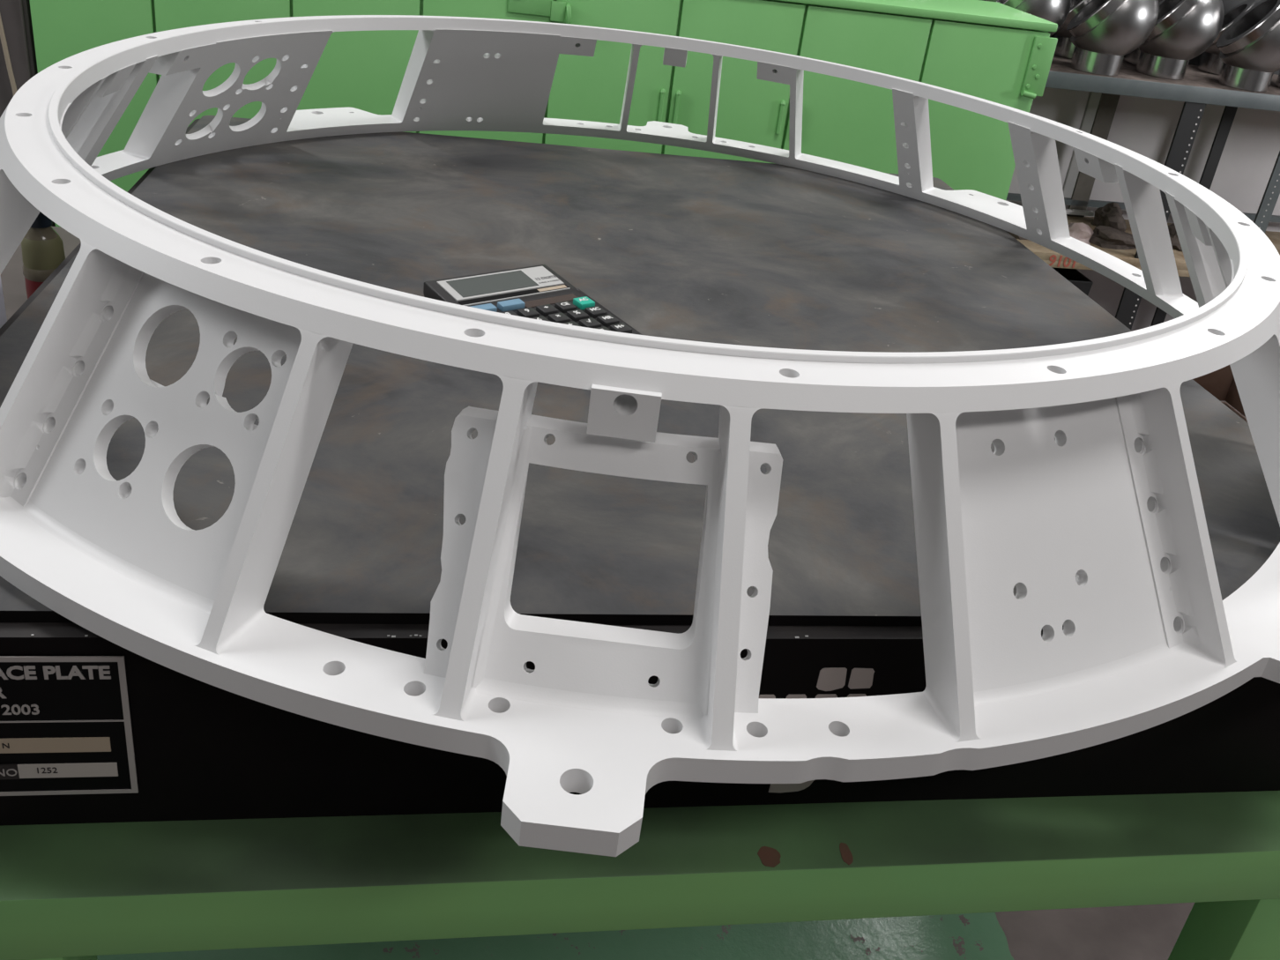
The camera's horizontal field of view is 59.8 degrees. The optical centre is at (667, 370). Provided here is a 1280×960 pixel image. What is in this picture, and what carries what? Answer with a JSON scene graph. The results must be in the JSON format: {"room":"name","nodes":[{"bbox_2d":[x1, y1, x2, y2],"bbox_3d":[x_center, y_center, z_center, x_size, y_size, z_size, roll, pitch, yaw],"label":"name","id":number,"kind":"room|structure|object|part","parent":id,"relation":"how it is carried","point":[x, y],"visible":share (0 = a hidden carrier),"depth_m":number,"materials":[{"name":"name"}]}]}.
{"room":"workspace","nodes":[
{"label":"workspace","id":0,"kind":"room"},
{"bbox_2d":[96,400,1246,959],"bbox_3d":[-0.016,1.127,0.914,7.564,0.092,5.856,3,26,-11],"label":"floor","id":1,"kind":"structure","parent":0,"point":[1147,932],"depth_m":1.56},
{"bbox_2d":[0,0,55,226],"bbox_3d":[-1.531,-0.637,2.161,0.688,1.622,0.420,3,26,-11],"label":"locker","id":2,"kind":"object","parent":1,"relation":"on","point":[16,16],"visible":0.09,"depth_m":2.01,"materials":[{"name":"metal"}]},
{"bbox_2d":[0,14,17,96],"bbox_3d":[-1.200,-0.495,2.034,0.030,0.513,0.010,3,26,-11],"label":"cable","id":3,"kind":"object","parent":2,"relation":"hanging from","point":[2,31],"visible":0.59,"depth_m":2.00,"materials":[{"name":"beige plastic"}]},
{"bbox_3d":[-1.492,-0.559,1.974,0.664,1.555,0.011,3,26,-11],"label":"door","id":4,"kind":"part","parent":2,"relation":"part of","materials":[{"name":"grey metal"}]},
{"bbox_2d":[0,226,81,320],"bbox_3d":[-0.996,0.284,1.431,0.512,0.730,0.793,3,26,-11],"label":"side table","id":5,"kind":"object","parent":1,"relation":"on","point":[12,278],"visible":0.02,"depth_m":1.47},
{"bbox_2d":[0,275,7,327],"bbox_3d":[-0.747,-0.020,1.113,0.118,0.150,0.122,3,26,-11],"label":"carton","id":6,"kind":"object","parent":5,"relation":"on","point":[3,314],"visible":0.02,"depth_m":1.16,"materials":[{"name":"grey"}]},
{"bbox_2d":[21,212,65,298],"bbox_3d":[-0.768,-0.137,1.369,0.049,0.133,0.049,3,26,-11],"label":"bottle","id":7,"kind":"object","parent":5,"relation":"on","point":[42,249],"visible":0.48,"depth_m":1.35,"materials":[{"name":"green glass"}]},
{"bbox_2d":[29,0,1057,227],"bbox_3d":[-0.248,-0.311,2.443,1.958,1.119,0.316,3,26,-11],"label":"base cabinet","id":8,"kind":"object","parent":1,"relation":"on","point":[992,51],"visible":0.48,"depth_m":2.21,"materials":[{"name":"metal"}]},
{"bbox_3d":[-1.080,-0.326,2.154,0.203,1.014,0.015,3,26,-11],"label":"door","id":9,"kind":"part","parent":8,"relation":"part of","materials":[{"name":"green metal"}]},
{"bbox_3d":[-0.860,-0.316,2.197,0.234,1.014,0.015,3,26,-11],"label":"door","id":10,"kind":"part","parent":8,"relation":"part of","materials":[{"name":"green metal"}]},
{"bbox_3d":[-0.628,-0.304,2.241,0.227,1.014,0.015,3,26,-11],"label":"door","id":11,"kind":"part","parent":8,"relation":"part of","materials":[{"name":"green metal"}]},
{"bbox_3d":[-0.393,-0.293,2.287,0.240,1.014,0.015,3,26,-11],"label":"door","id":12,"kind":"part","parent":8,"relation":"part of","materials":[{"name":"green metal"}]},
{"bbox_3d":[-0.154,-0.281,2.333,0.237,1.014,0.015,3,26,-11],"label":"door","id":13,"kind":"part","parent":8,"relation":"part of","materials":[{"name":"green metal"}]},
{"bbox_3d":[0.087,-0.270,2.379,0.242,1.014,0.015,3,26,-11],"label":"door","id":14,"kind":"part","parent":8,"relation":"part of","materials":[{"name":"green metal"}]},
{"bbox_3d":[0.339,-0.258,2.428,0.260,1.014,0.015,3,26,-11],"label":"door","id":15,"kind":"part","parent":8,"relation":"part of","materials":[{"name":"green metal"}]},
{"bbox_3d":[0.596,-0.245,2.477,0.253,1.014,0.015,3,26,-11],"label":"door","id":16,"kind":"part","parent":8,"relation":"part of","materials":[{"name":"green metal"}]},
{"bbox_3d":[0.768,-0.628,2.301,0.049,0.119,0.008,3,26,-11],"label":"hinge plate","id":17,"kind":"part","parent":8,"relation":"part of","materials":[{"name":"green metal"}]},
{"bbox_2d":[0,790,1279,959],"bbox_3d":[-0.097,0.378,1.503,0.970,0.727,1.321,3,26,-11],"label":"stand","id":18,"kind":"object","parent":1,"relation":"on","point":[70,891],"visible":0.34,"depth_m":0.77,"materials":[{"name":"green metal"}]},
{"bbox_3d":[-0.456,0.660,0.869,0.052,0.672,0.052,3,26,-11],"label":"leg","id":19,"kind":"part","parent":18,"relation":"part of","materials":[{"name":"green metal"}]},
{"bbox_2d":[0,575,506,826],"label":"plate","id":20,"kind":"object","parent":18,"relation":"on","point":[95,729],"depth_m":0.72,"materials":[{"name":"metal"}]},
{"bbox_3d":[-0.463,0.219,0.679,0.254,0.113,0.002,3,26,-11],"label":"name plate","id":21,"kind":"part","parent":20,"relation":"part of","materials":[{"name":"black metal"}]},
{"bbox_2d":[263,343,503,658],"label":"plate","id":22,"kind":"object","parent":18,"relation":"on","point":[360,561],"depth_m":0.82,"materials":[{"name":"metal"}]},
{"bbox_2d":[510,462,706,633],"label":"plate","id":23,"kind":"object","parent":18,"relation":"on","point":[598,548],"depth_m":0.80,"materials":[{"name":"metal"}]},
{"bbox_2d":[0,14,1279,856],"bbox_3d":[-0.014,-0.177,1.227,1.455,0.197,1.562,7,25,-1],"label":"ring","id":24,"kind":"object","parent":23,"relation":"on","point":[1099,529],"visible":1,"depth_m":0.70,"materials":[{"name":"white metal"}]},
{"bbox_3d":[-0.581,-0.127,0.961,0.130,0.169,0.205,-5,28,-25],"label":"web panel","id":25,"kind":"part","parent":24,"relation":"part of","materials":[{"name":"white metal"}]},
{"bbox_3d":[-0.315,0.027,0.715,0.217,0.169,0.131,19,28,23],"label":"web panel","id":26,"kind":"part","parent":24,"relation":"part of","materials":[{"name":"white metal"}]},
{"bbox_3d":[-0.561,-0.367,1.470,0.132,0.169,0.233,19,28,23],"label":"web panel","id":27,"kind":"part","parent":24,"relation":"part of","materials":[{"name":"white metal"}]},
{"bbox_3d":[-0.285,-0.450,1.724,0.233,0.169,0.132,-5,28,-26],"label":"web panel","id":28,"kind":"part","parent":24,"relation":"part of","materials":[{"name":"white metal"}]},
{"bbox_3d":[-0.035,0.115,0.655,0.147,0.132,0.105,7,25,-1],"label":"web frame","id":29,"kind":"part","parent":24,"relation":"part of","materials":[{"name":"white metal"}]},
{"bbox_3d":[0.252,0.099,0.730,0.213,0.169,0.131,-5,28,-26],"label":"web panel","id":30,"kind":"part","parent":24,"relation":"part of","materials":[{"name":"white metal"}]},
{"bbox_3d":[0.534,0.016,0.987,0.129,0.169,0.187,19,28,23],"label":"web panel","id":31,"kind":"part","parent":24,"relation":"part of","materials":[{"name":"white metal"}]},
{"bbox_2d":[127,131,1131,352],"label":"plate","id":32,"kind":"object","parent":18,"relation":"on","point":[677,247],"depth_m":1.43,"materials":[{"name":"metal"}]},
{"bbox_2d":[423,264,642,334],"bbox_3d":[-0.138,-0.059,1.150,0.151,0.020,0.197,-13,32,-37],"label":"calculator","id":33,"kind":"object","parent":32,"relation":"on","point":[535,292],"visible":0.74,"depth_m":1.17,"materials":[{"name":"black plastic"}]},
{"bbox_2d":[535,275,556,280],"bbox_3d":[-0.134,-0.102,1.222,0.026,0.001,0.005,-13,32,-37],"label":"print","id":34,"kind":"object","parent":33,"relation":"on","point":[537,277],"depth_m":1.22,"materials":[{"name":"grey"}]},
{"bbox_3d":[0.444,0.704,1.042,0.051,0.672,0.052,3,26,-11],"label":"leg","id":35,"kind":"part","parent":18,"relation":"part of","materials":[{"name":"green metal"}]},
{"bbox_2d":[1051,267,1093,295],"bbox_3d":[1.061,-0.110,3.249,0.180,0.400,0.180,3,26,-11],"label":"bin","id":36,"kind":"object","parent":1,"relation":"on","point":[1082,282],"visible":0.12,"depth_m":3.15,"materials":[{"name":"black plastic"}]},
{"bbox_2d":[1006,54,1279,329],"bbox_3d":[1.321,-0.378,3.231,2.257,0.961,0.398,3,26,-11],"label":"storage rack","id":37,"kind":"object","parent":1,"relation":"on","point":[1198,88],"visible":0.33,"depth_m":3.00,"materials":[{"name":"grey metal"}]},
{"bbox_2d":[1006,230,1026,239],"bbox_3d":[1.000,-0.409,3.118,0.146,0.052,0.130,3,26,-11],"label":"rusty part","id":38,"kind":"object","parent":37,"relation":"on","point":[1015,236],"visible":0.04,"depth_m":3.07,"materials":[{"name":"brown metal"}]},
{"bbox_2d":[995,0,1071,37],"bbox_3d":[0.907,-0.914,2.817,0.207,0.248,0.219,3,26,-11],"label":"ball","id":39,"kind":"object","parent":37,"relation":"on","point":[1056,11],"visible":0.31,"depth_m":2.72,"materials":[{"name":"silver metal"}]},
{"bbox_2d":[1053,0,1090,59],"bbox_3d":[1.133,-0.955,3.020,0.173,0.205,0.182,3,26,-11],"label":"ball","id":40,"kind":"object","parent":37,"relation":"on","point":[1065,48],"visible":0.15,"depth_m":3.00,"materials":[{"name":"silver metal"}]},
{"bbox_3d":[1.119,-0.890,3.052,0.122,0.058,0.122,3,26,-11],"label":"stem","id":41,"kind":"part","parent":40,"relation":"part of","materials":[{"name":"silver metal"}]},
{"bbox_3d":[1.193,-0.477,3.338,0.183,0.012,0.015,3,26,-11],"label":"rail","id":42,"kind":"part","parent":37,"relation":"part of","materials":[{"name":"grey metal"}]},
{"bbox_2d":[1068,223,1093,245],"bbox_3d":[1.144,-0.391,3.113,0.095,0.059,0.104,14,26,12],"label":"bag","id":43,"kind":"object","parent":37,"relation":"on","point":[1082,232],"visible":0.47,"depth_m":3.08,"materials":[{"name":"fabric"}]},
{"bbox_3d":[1.230,-0.439,3.379,0.055,0.920,0.007,3,26,-11],"label":"post","id":44,"kind":"part","parent":37,"relation":"part of","materials":[{"name":"grey metal"}]},
{"bbox_2d":[1091,201,1126,231],"bbox_3d":[1.310,-0.455,3.280,0.093,0.073,0.108,3,26,-11],"label":"rusty part","id":45,"kind":"object","parent":37,"relation":"on","point":[1110,214],"visible":0.86,"depth_m":3.26,"materials":[{"name":"brown metal"}]},
{"bbox_2d":[1066,0,1158,76],"bbox_3d":[1.119,-0.879,2.808,0.207,0.248,0.219,3,26,-11],"label":"ball","id":46,"kind":"object","parent":37,"relation":"on","point":[1103,32],"visible":1,"depth_m":2.75,"materials":[{"name":"silver metal"}]},
{"bbox_3d":[1.100,-0.795,2.848,0.122,0.058,0.122,3,26,-11],"label":"stem","id":47,"kind":"part","parent":46,"relation":"part of","materials":[{"name":"silver metal"}]},
{"bbox_2d":[1088,225,1136,249],"bbox_3d":[1.274,-0.383,3.157,0.187,0.040,0.140,3,26,-11],"label":"rusty part","id":48,"kind":"object","parent":37,"relation":"on","point":[1103,236],"visible":0.78,"depth_m":3.11,"materials":[{"name":"brown metal"}]},
{"bbox_2d":[1123,0,1161,65],"bbox_3d":[1.354,-0.945,3.063,0.173,0.205,0.182,3,26,-11],"label":"ball","id":49,"kind":"object","parent":37,"relation":"on","point":[1132,57],"visible":0.02,"depth_m":3.07,"materials":[{"name":"silver metal"}]},
{"bbox_3d":[1.340,-0.879,3.094,0.122,0.058,0.122,3,26,-11],"label":"stem","id":50,"kind":"part","parent":49,"relation":"part of","materials":[{"name":"silver metal"}]},
{"bbox_3d":[1.390,-0.499,3.383,2.074,0.017,0.018,3,26,-11],"label":"rail","id":51,"kind":"part","parent":37,"relation":"part of","materials":[{"name":"grey metal"}]},
{"bbox_2d":[1016,215,1279,270],"bbox_3d":[1.411,-0.369,3.241,2.074,0.021,0.378,3,26,-11],"label":"shelf","id":52,"kind":"object","parent":37,"relation":"attached to","point":[1053,258],"depth_m":3.06,"materials":[{"name":"brown wood"}]},
{"bbox_3d":[1.305,-0.279,3.066,0.058,0.920,0.007,3,26,-11],"label":"post","id":53,"kind":"part","parent":37,"relation":"part of","materials":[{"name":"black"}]},
{"bbox_2d":[1049,0,1279,74],"bbox_3d":[1.397,-1.220,3.047,2.257,0.722,0.006,3,26,-11],"label":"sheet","id":54,"kind":"object","parent":37,"relation":"on","point":[1228,4],"visible":0.02,"depth_m":3.17,"materials":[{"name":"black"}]},
{"bbox_2d":[1049,54,1279,95],"bbox_3d":[1.380,-0.804,3.030,2.257,0.012,0.393,3,26,-11],"label":"shelf","id":55,"kind":"object","parent":37,"relation":"attached to","point":[1194,82],"depth_m":2.84,"materials":[{"name":"grey metal"}]},
{"bbox_2d":[1168,223,1182,251],"bbox_3d":[1.494,-0.387,3.212,0.179,0.055,0.149,3,26,-11],"label":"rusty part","id":56,"kind":"object","parent":37,"relation":"on","point":[1174,239],"visible":0.21,"depth_m":3.18,"materials":[{"name":"brown metal"}]},
{"bbox_2d":[1135,0,1224,80],"bbox_3d":[1.326,-0.893,2.898,0.207,0.248,0.219,3,26,-11],"label":"ball","id":57,"kind":"object","parent":37,"relation":"on","point":[1183,30],"visible":0.91,"depth_m":2.83,"materials":[{"name":"silver metal"}]},
{"bbox_3d":[1.308,-0.809,2.938,0.122,0.058,0.122,3,26,-11],"label":"stem","id":58,"kind":"part","parent":57,"relation":"part of","materials":[{"name":"silver metal"}]},
{"bbox_3d":[1.594,-0.406,3.416,0.037,0.920,0.007,3,26,-11],"label":"post","id":59,"kind":"part","parent":37,"relation":"part of","materials":[{"name":"black metal"}]},
{"bbox_2d":[1197,0,1257,74],"bbox_3d":[1.581,-0.933,3.107,0.173,0.205,0.182,3,26,-11],"label":"ball","id":60,"kind":"object","parent":37,"relation":"on","point":[1209,62],"visible":0.19,"depth_m":3.10,"materials":[{"name":"silver metal"}]},
{"bbox_3d":[1.567,-0.868,3.138,0.122,0.058,0.122,3,26,-11],"label":"stem","id":61,"kind":"part","parent":60,"relation":"part of","materials":[{"name":"silver metal"}]},
{"bbox_2d":[1216,0,1279,92],"bbox_3d":[1.542,-0.859,2.889,0.207,0.248,0.219,3,26,-11],"label":"ball","id":62,"kind":"object","parent":37,"relation":"on","point":[1249,48],"visible":1,"depth_m":2.87,"materials":[{"name":"silver metal"}]},
{"bbox_3d":[1.523,-0.775,2.929,0.122,0.058,0.122,3,26,-11],"label":"stem","id":63,"kind":"part","parent":62,"relation":"part of","materials":[{"name":"silver metal"}]},
{"bbox_3d":[1.767,-0.360,3.371,0.046,0.920,0.007,3,26,-11],"label":"post","id":64,"kind":"part","parent":37,"relation":"part of","materials":[{"name":"grey metal"}]},
{"bbox_2d":[1274,71,1279,88],"bbox_3d":[1.742,-0.873,2.978,0.207,0.248,0.219,3,26,-11],"label":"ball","id":65,"kind":"object","parent":37,"relation":"on","point":[1277,82],"visible":0.31,"depth_m":3.03,"materials":[{"name":"silver metal"}]},
{"bbox_2d":[1192,364,1247,422],"bbox_3d":[0.896,0.345,2.021,0.530,0.592,0.600,3,26,-11],"label":"wooden crate","id":66,"kind":"object","parent":1,"relation":"on","point":[1221,383],"visible":0.02,"depth_m":2.21,"materials":[{"name":"brown wood"}]},
{"bbox_2d":[1005,87,1279,331],"bbox_3d":[-0.199,-1.857,2.611,7.320,3.757,0.159,3,26,-11],"label":"wall","id":67,"kind":"structure","parent":0,"point":[1146,127],"depth_m":3.41,"materials":[{"name":"white paint"}]},
{"bbox_3d":[1.058,-1.767,2.792,0.649,3.757,0.024,3,26,-11],"label":"panel","id":68,"kind":"part","parent":67,"relation":"part of","materials":[{"name":"white paint"}]},
{"bbox_3d":[1.543,-1.744,2.886,0.332,3.757,0.024,3,26,-11],"label":"panel","id":69,"kind":"part","parent":67,"relation":"part of","materials":[{"name":"white paint"}]},
{"bbox_3d":[2.076,-1.718,2.988,0.747,3.757,0.024,3,26,-11],"label":"panel","id":70,"kind":"part","parent":67,"relation":"part of","materials":[{"name":"white paint"}]}
]}

